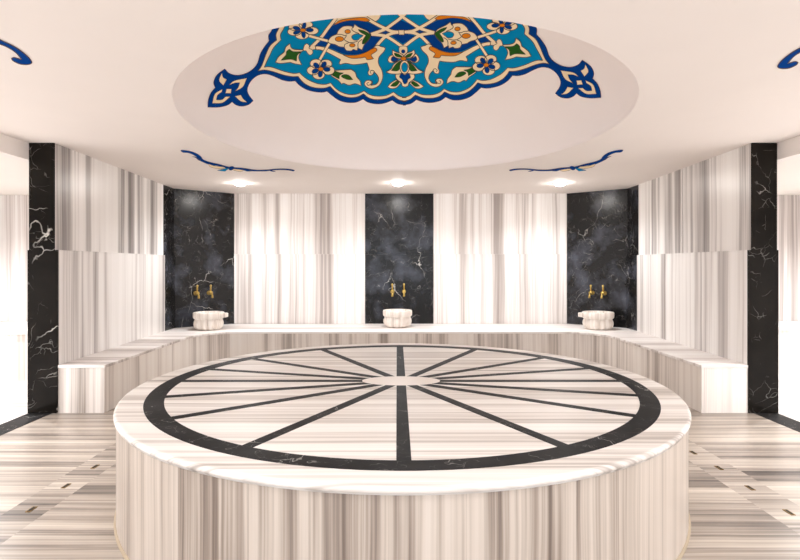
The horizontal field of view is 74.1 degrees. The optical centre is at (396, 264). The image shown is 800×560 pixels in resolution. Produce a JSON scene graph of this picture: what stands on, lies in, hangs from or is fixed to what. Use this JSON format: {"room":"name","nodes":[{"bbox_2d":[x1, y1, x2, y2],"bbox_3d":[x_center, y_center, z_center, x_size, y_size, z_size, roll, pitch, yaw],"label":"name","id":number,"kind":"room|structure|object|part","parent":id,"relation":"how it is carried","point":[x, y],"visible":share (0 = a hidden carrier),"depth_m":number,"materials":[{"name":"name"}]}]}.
{"room":"spa","nodes":[
{"label":"spa","id":0,"kind":"room"},
{"bbox_2d":[0,195,28,320],"bbox_3d":[-4.935,0.130,8.050,2.490,2.700,0.200,0,0,0],"label":"wall","id":1,"kind":"structure","parent":0,"point":[14,209],"depth_m":7.95,"materials":[{"name":"stone"}]},
{"bbox_2d":[0,155,28,194],"bbox_3d":[-4.989,-1.100,3.125,2.381,0.100,9.650,0,0,0],"label":"ceiling","id":2,"kind":"structure","parent":0,"point":[14,174],"depth_m":6.36,"materials":[{"name":"paint"}]},
{"bbox_2d":[27,143,174,412],"bbox_3d":[-3.538,0.130,6.995,0.299,2.700,3.410,0,0,0],"label":"wall","id":3,"kind":"structure","parent":0,"point":[101,258],"depth_m":5.91,"materials":[{"name":"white stone"}]},
{"bbox_2d":[0,133,28,162],"bbox_3d":[-3.739,-1.135,3.125,0.122,0.170,9.650,0,0,0],"label":"trim","id":4,"kind":"structure","parent":3,"relation":"attached to","point":[10,147],"depth_m":5.11,"materials":[{"name":"paint"}]},
{"bbox_2d":[0,413,51,435],"bbox_3d":[-3.558,1.479,1.850,0.235,0.002,6.900,0,0,0],"label":"trim","id":5,"kind":"structure","parent":3,"relation":"attached to","point":[6,427],"depth_m":5.01,"materials":[{"name":"black stone"}]},
{"bbox_3d":[-3.478,-0.685,6.005,0.040,1.070,1.390,0,0,-3],"label":"marble panel","id":6,"kind":"part","parent":3,"relation":"part of","materials":[{"name":"white stone"}]},
{"bbox_3d":[-3.452,0.665,6.004,0.055,1.630,1.391,0,0,-3],"label":"marble panel","id":7,"kind":"part","parent":3,"relation":"part of","materials":[{"name":"white stone"}]},
{"bbox_3d":[-3.540,-0.685,7.380,0.040,1.070,1.340,0,0,-3],"label":"marble panel","id":8,"kind":"part","parent":3,"relation":"part of","materials":[{"name":"white stone"}]},
{"bbox_3d":[-3.519,0.665,7.374,0.055,1.630,1.352,0,0,-3],"label":"marble panel","id":9,"kind":"part","parent":3,"relation":"part of","materials":[{"name":"white stone"}]},
{"bbox_3d":[-3.567,-0.685,8.250,0.030,1.070,0.400,0,0,-1],"label":"black marble panel","id":10,"kind":"part","parent":3,"relation":"part of","materials":[{"name":"black stone"}]},
{"bbox_3d":[-3.553,0.665,8.249,0.045,1.630,0.400,0,0,-1],"label":"black marble panel","id":11,"kind":"part","parent":3,"relation":"part of","materials":[{"name":"black stone"}]},
{"bbox_2d":[174,189,233,327],"bbox_3d":[-3.229,0.130,8.829,0.980,2.700,0.200,0,0,-38],"label":"wall","id":12,"kind":"structure","parent":0,"point":[203,220],"depth_m":8.72,"materials":[{"name":"black stone"}]},
{"bbox_2d":[193,285,199,298],"bbox_3d":[-3.236,0.431,8.587,0.072,0.219,0.185,0,0,-38],"label":"tap","id":13,"kind":"object","parent":12,"relation":"attached to","point":[196,292],"visible":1,"depth_m":8.57,"materials":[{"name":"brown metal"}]},
{"bbox_3d":[-3.177,-0.703,8.762,0.980,1.034,0.030,0,0,-38],"label":"black marble panel","id":14,"kind":"part","parent":12,"relation":"part of","materials":[{"name":"black stone"}]},
{"bbox_3d":[-3.177,0.648,8.762,0.980,1.664,0.030,0,0,-38],"label":"black marble panel","id":15,"kind":"part","parent":12,"relation":"part of","materials":[{"name":"black stone"}]},
{"bbox_2d":[207,285,212,297],"bbox_3d":[-3.065,0.431,8.720,0.072,0.219,0.185,0,0,-38],"label":"tap","id":16,"kind":"object","parent":12,"relation":"attached to","point":[210,292],"visible":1,"depth_m":8.70,"materials":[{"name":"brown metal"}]},
{"bbox_2d":[0,0,799,193],"bbox_3d":[0.060,-1.680,3.775,7.760,0.920,11.150,0,0,0],"label":"ceiling","id":17,"kind":"structure","parent":0,"point":[127,85],"depth_m":4.47,"materials":[{"name":"paint"}]},
{"bbox_2d":[0,40,31,64],"bbox_3d":[-2.224,-1.218,2.931,0.190,0.001,0.593,0,0,0],"label":"scroll","id":18,"kind":"object","parent":17,"relation":"attached to","point":[24,59],"visible":1,"depth_m":3.10,"materials":[{"name":"blue paint"}]},
{"bbox_2d":[181,150,294,171],"bbox_3d":[-1.817,-1.217,6.265,1.004,0.002,1.316,0,0,0],"label":"scroll","id":19,"kind":"object","parent":17,"relation":"attached to","point":[213,165],"visible":1,"depth_m":6.61,"materials":[{"name":"blue paint"}]},
{"bbox_2d":[233,182,246,185],"bbox_3d":[-2.335,-1.197,7.885,0.210,0.046,0.210,0,0,0],"label":"recessed light","id":20,"kind":"object","parent":17,"relation":"in","point":[235,183],"visible":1,"depth_m":7.83,"materials":[{"name":"white"}]},
{"bbox_2d":[391,182,404,185],"bbox_3d":[0.015,-1.197,7.885,0.210,0.046,0.210,0,0,0],"label":"recessed light","id":21,"kind":"object","parent":17,"relation":"in","point":[393,183],"visible":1,"depth_m":7.83,"materials":[{"name":"white"}]},
{"bbox_2d":[208,14,600,107],"bbox_3d":[0.047,-1.763,4.879,2.982,0.647,2.536,0,0,40],"label":"ceiling medallion","id":22,"kind":"object","parent":17,"relation":"attached to","point":[403,59],"visible":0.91,"depth_m":5.00,"materials":[{"name":"blue paint"}]},
{"bbox_2d":[472,55,499,75],"bbox_3d":[0.880,-1.963,5.194,0.259,0.076,0.416,0,0,0],"label":"flower","id":23,"kind":"object","parent":22,"relation":"on","point":[484,65],"depth_m":5.21,"materials":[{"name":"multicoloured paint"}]},
{"bbox_2d":[493,38,530,59],"bbox_3d":[1.022,-1.940,4.789,0.322,0.101,0.377,0,0,39],"label":"leaf","id":24,"kind":"object","parent":22,"relation":"on","point":[503,48],"depth_m":4.78,"materials":[{"name":"green paint"}]},
{"bbox_2d":[553,182,566,185],"bbox_3d":[2.425,-1.197,7.885,0.210,0.046,0.210,0,0,0],"label":"recessed light","id":25,"kind":"object","parent":17,"relation":"in","point":[555,183],"visible":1,"depth_m":7.83,"materials":[{"name":"white"}]},
{"bbox_2d":[509,150,622,171],"bbox_3d":[1.938,-1.217,6.252,1.000,0.002,1.310,0,0,0],"label":"scroll","id":26,"kind":"object","parent":17,"relation":"attached to","point":[592,164],"visible":1,"depth_m":6.61,"materials":[{"name":"blue paint"}]},
{"bbox_2d":[777,48,799,68],"bbox_3d":[2.346,-1.218,2.986,0.181,0.001,0.615,0,0,0],"label":"scroll","id":27,"kind":"object","parent":17,"relation":"attached to","point":[784,63],"visible":1,"depth_m":3.19,"materials":[{"name":"blue paint"}]},
{"bbox_2d":[0,374,799,559],"bbox_3d":[0.060,1.540,3.800,12.720,0.120,11.000,0,0,0],"label":"floor","id":28,"kind":"structure","parent":0,"point":[730,520],"depth_m":3.61,"materials":[{"name":"stone"}]},
{"bbox_2d":[0,321,26,380],"bbox_3d":[-4.935,1.160,7.332,2.450,0.640,1.225,0,0,0],"label":"bench","id":29,"kind":"object","parent":28,"relation":"on","point":[13,334],"visible":0.11,"depth_m":6.75,"materials":[{"name":"stone"}]},
{"bbox_3d":[-4.935,0.860,7.332,2.450,0.039,1.225,0,0,0],"label":"seat","id":30,"kind":"part","parent":29,"relation":"part of","materials":[{"name":"stone"}]},
{"bbox_2d":[25,506,37,511],"bbox_3d":[-2.213,1.478,3.208,0.028,0.004,0.072,0,0,0],"label":"floor drain","id":31,"kind":"object","parent":28,"relation":"on","point":[33,507],"visible":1,"depth_m":3.21,"materials":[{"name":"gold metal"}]},
{"bbox_2d":[113,343,690,559],"bbox_3d":[0.030,1.163,3.900,3.736,0.633,3.736,0,0,0],"label":"platform","id":32,"kind":"object","parent":28,"relation":"on","point":[383,451],"visible":1,"depth_m":2.49,"materials":[{"name":"beige stone"}]},
{"bbox_2d":[58,324,747,412],"bbox_3d":[0.060,1.240,7.168,7.170,0.480,3.745,0,0,0],"label":"bench","id":33,"kind":"object","parent":28,"relation":"on","point":[706,382],"visible":0.83,"depth_m":7.16,"materials":[{"name":"white stone"}]},
{"bbox_3d":[-3.157,1.255,5.315,0.462,0.450,0.030,0,0,0],"label":"panel","id":34,"kind":"part","parent":33,"relation":"part of","materials":[{"name":"stone"}]},
{"bbox_2d":[193,311,227,330],"bbox_3d":[-2.911,0.865,8.226,0.485,0.270,0.464,0,0,-33],"label":"basin","id":35,"kind":"object","parent":33,"relation":"on","point":[204,320],"visible":1,"depth_m":8.05,"materials":[{"name":"white stone"}]},
{"bbox_3d":[-2.920,0.916,8.220,0.450,0.167,0.450,0,0,0],"label":"bowl","id":36,"kind":"part","parent":35,"relation":"part of","materials":[{"name":"stone"}]},
{"bbox_3d":[-2.662,0.772,8.181,0.090,0.066,0.144,0,0,9],"label":"handle","id":37,"kind":"part","parent":35,"relation":"part of","materials":[{"name":"stone"}]},
{"bbox_2d":[383,309,411,327],"bbox_3d":[0.008,0.863,8.550,0.472,0.275,0.472,0,0,0],"label":"basin","id":38,"kind":"object","parent":33,"relation":"on","point":[393,318],"visible":1,"depth_m":8.37,"materials":[{"name":"white stone"}]},
{"bbox_3d":[0.008,0.915,8.550,0.437,0.171,0.437,0,0,-23],"label":"bowl","id":39,"kind":"part","parent":38,"relation":"part of","materials":[{"name":"stone"}]},
{"bbox_3d":[0.060,1.015,7.168,7.170,0.030,3.745,0,0,0],"label":"seat","id":40,"kind":"part","parent":33,"relation":"part of","materials":[{"name":"stone"}]},
{"bbox_2d":[578,311,613,329],"bbox_3d":[3.125,0.865,8.276,0.499,0.270,0.476,0,0,32],"label":"basin","id":41,"kind":"object","parent":33,"relation":"on","point":[593,320],"visible":1,"depth_m":8.09,"materials":[{"name":"white stone"}]},
{"bbox_3d":[2.870,0.772,8.230,0.093,0.066,0.144,0,0,-9],"label":"handle","id":42,"kind":"part","parent":41,"relation":"part of","materials":[{"name":"stone"}]},
{"bbox_3d":[3.135,0.916,8.270,0.462,0.167,0.462,0,0,0],"label":"bowl","id":43,"kind":"part","parent":41,"relation":"part of","materials":[{"name":"stone"}]},
{"bbox_3d":[3.277,1.255,5.315,0.462,0.450,0.030,0,0,0],"label":"panel","id":44,"kind":"part","parent":33,"relation":"part of","materials":[{"name":"stone"}]},
{"bbox_2d":[782,509,794,514],"bbox_3d":[2.344,1.478,3.169,0.028,0.004,0.072,0,0,0],"label":"floor drain","id":45,"kind":"object","parent":28,"relation":"on","point":[785,510],"visible":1,"depth_m":3.17,"materials":[{"name":"gold metal"}]},
{"bbox_2d":[779,321,799,373],"bbox_3d":[5.055,1.160,7.548,2.450,0.640,0.795,0,0,0],"label":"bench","id":46,"kind":"object","parent":28,"relation":"on","point":[789,331],"visible":0.02,"depth_m":7.18,"materials":[{"name":"stone"}]},
{"bbox_3d":[5.055,0.860,7.548,2.450,0.039,0.795,0,0,0],"label":"seat","id":47,"kind":"part","parent":46,"relation":"part of","materials":[{"name":"stone"}]},
{"bbox_2d":[234,194,566,323],"bbox_3d":[0.060,0.130,9.175,5.800,2.700,0.250,0,0,0],"label":"wall","id":48,"kind":"structure","parent":0,"point":[299,258],"depth_m":9.05,"materials":[{"name":"stone"}]},
{"bbox_3d":[-1.663,-0.703,9.065,2.234,1.034,0.030,0,0,0],"label":"marble panel","id":49,"kind":"part","parent":48,"relation":"part of","materials":[{"name":"white stone"}]},
{"bbox_3d":[-1.663,0.648,9.065,2.234,1.664,0.030,0,0,0],"label":"marble panel","id":50,"kind":"part","parent":48,"relation":"part of","materials":[{"name":"white stone"}]},
{"bbox_3d":[0.038,-0.703,9.065,1.169,1.034,0.030,0,0,0],"label":"black marble panel","id":51,"kind":"part","parent":48,"relation":"part of","materials":[{"name":"black stone"}]},
{"bbox_3d":[0.038,0.648,9.065,1.169,1.664,0.030,0,0,0],"label":"black marble panel","id":52,"kind":"part","parent":48,"relation":"part of","materials":[{"name":"black stone"}]},
{"bbox_2d":[402,284,405,296],"bbox_3d":[0.118,0.421,8.964,0.072,0.219,0.185,0,0,0],"label":"tap","id":53,"kind":"object","parent":48,"relation":"attached to","point":[403,290],"visible":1,"depth_m":8.94,"materials":[{"name":"gold metal"}]},
{"bbox_3d":[1.762,-0.703,9.065,2.277,1.034,0.030,0,0,0],"label":"marble panel","id":54,"kind":"part","parent":48,"relation":"part of","materials":[{"name":"white stone"}]},
{"bbox_3d":[1.762,0.648,9.065,2.277,1.664,0.030,0,0,0],"label":"marble panel","id":55,"kind":"part","parent":48,"relation":"part of","materials":[{"name":"white stone"}]},
{"bbox_2d":[567,188,627,327],"bbox_3d":[3.349,0.130,8.829,0.980,2.700,0.200,0,0,38],"label":"wall","id":56,"kind":"structure","parent":0,"point":[597,221],"depth_m":8.74,"materials":[{"name":"black stone"}]},
{"bbox_2d":[588,285,594,297],"bbox_3d":[3.188,0.431,8.718,0.072,0.219,0.185,0,0,38],"label":"tap","id":57,"kind":"object","parent":56,"relation":"attached to","point":[591,292],"visible":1,"depth_m":8.70,"materials":[{"name":"gold metal"}]},
{"bbox_3d":[3.297,-0.703,8.762,0.980,1.034,0.030,0,0,38],"label":"black marble panel","id":58,"kind":"part","parent":56,"relation":"part of","materials":[{"name":"black stone"}]},
{"bbox_3d":[3.297,0.648,8.762,0.980,1.664,0.030,0,0,38],"label":"black marble panel","id":59,"kind":"part","parent":56,"relation":"part of","materials":[{"name":"black stone"}]},
{"bbox_2d":[600,285,606,298],"bbox_3d":[3.342,0.431,8.599,0.072,0.219,0.185,0,0,38],"label":"tap","id":60,"kind":"object","parent":56,"relation":"attached to","point":[603,292],"visible":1,"depth_m":8.58,"materials":[{"name":"gold metal"}]},
{"bbox_2d":[626,143,778,412],"bbox_3d":[3.659,0.130,6.995,0.299,2.700,3.410,0,0,0],"label":"wall","id":61,"kind":"structure","parent":0,"point":[702,260],"depth_m":5.93,"materials":[{"name":"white stone"}]},
{"bbox_3d":[3.672,0.665,8.249,0.045,1.630,0.400,0,0,1],"label":"black marble panel","id":62,"kind":"part","parent":61,"relation":"part of","materials":[{"name":"black stone"}]},
{"bbox_3d":[3.688,-0.685,8.250,0.030,1.070,0.400,0,0,1],"label":"black marble panel","id":63,"kind":"part","parent":61,"relation":"part of","materials":[{"name":"black stone"}]},
{"bbox_3d":[3.639,0.665,7.374,0.055,1.630,1.352,0,0,3],"label":"marble panel","id":64,"kind":"part","parent":61,"relation":"part of","materials":[{"name":"white stone"}]},
{"bbox_3d":[3.660,-0.685,7.380,0.040,1.070,1.340,0,0,3],"label":"marble panel","id":65,"kind":"part","parent":61,"relation":"part of","materials":[{"name":"white stone"}]},
{"bbox_3d":[3.572,0.665,6.004,0.055,1.630,1.391,0,0,3],"label":"marble panel","id":66,"kind":"part","parent":61,"relation":"part of","materials":[{"name":"white stone"}]},
{"bbox_3d":[3.598,-0.685,6.005,0.040,1.070,1.390,0,0,3],"label":"marble panel","id":67,"kind":"part","parent":61,"relation":"part of","materials":[{"name":"white stone"}]},
{"bbox_2d":[754,413,799,431],"bbox_3d":[3.678,1.479,1.850,0.235,0.002,6.900,0,0,0],"label":"trim","id":68,"kind":"structure","parent":61,"relation":"attached to","point":[785,421],"depth_m":5.04,"materials":[{"name":"black stone"}]},
{"bbox_2d":[777,136,799,162],"bbox_3d":[3.859,-1.135,3.125,0.122,0.170,9.650,0,0,0],"label":"trim","id":69,"kind":"structure","parent":61,"relation":"attached to","point":[789,149],"depth_m":5.15,"materials":[{"name":"paint"}]},
{"bbox_2d":[777,195,799,320],"bbox_3d":[5.055,0.130,8.050,2.490,2.700,0.200,0,0,0],"label":"wall","id":70,"kind":"structure","parent":0,"point":[788,206],"depth_m":7.95,"materials":[{"name":"stone"}]},
{"bbox_2d":[777,157,799,194],"bbox_3d":[5.109,-1.100,3.125,2.381,0.100,9.650,0,0,0],"label":"ceiling","id":71,"kind":"structure","parent":0,"point":[788,172],"depth_m":6.36,"materials":[{"name":"paint"}]}
]}

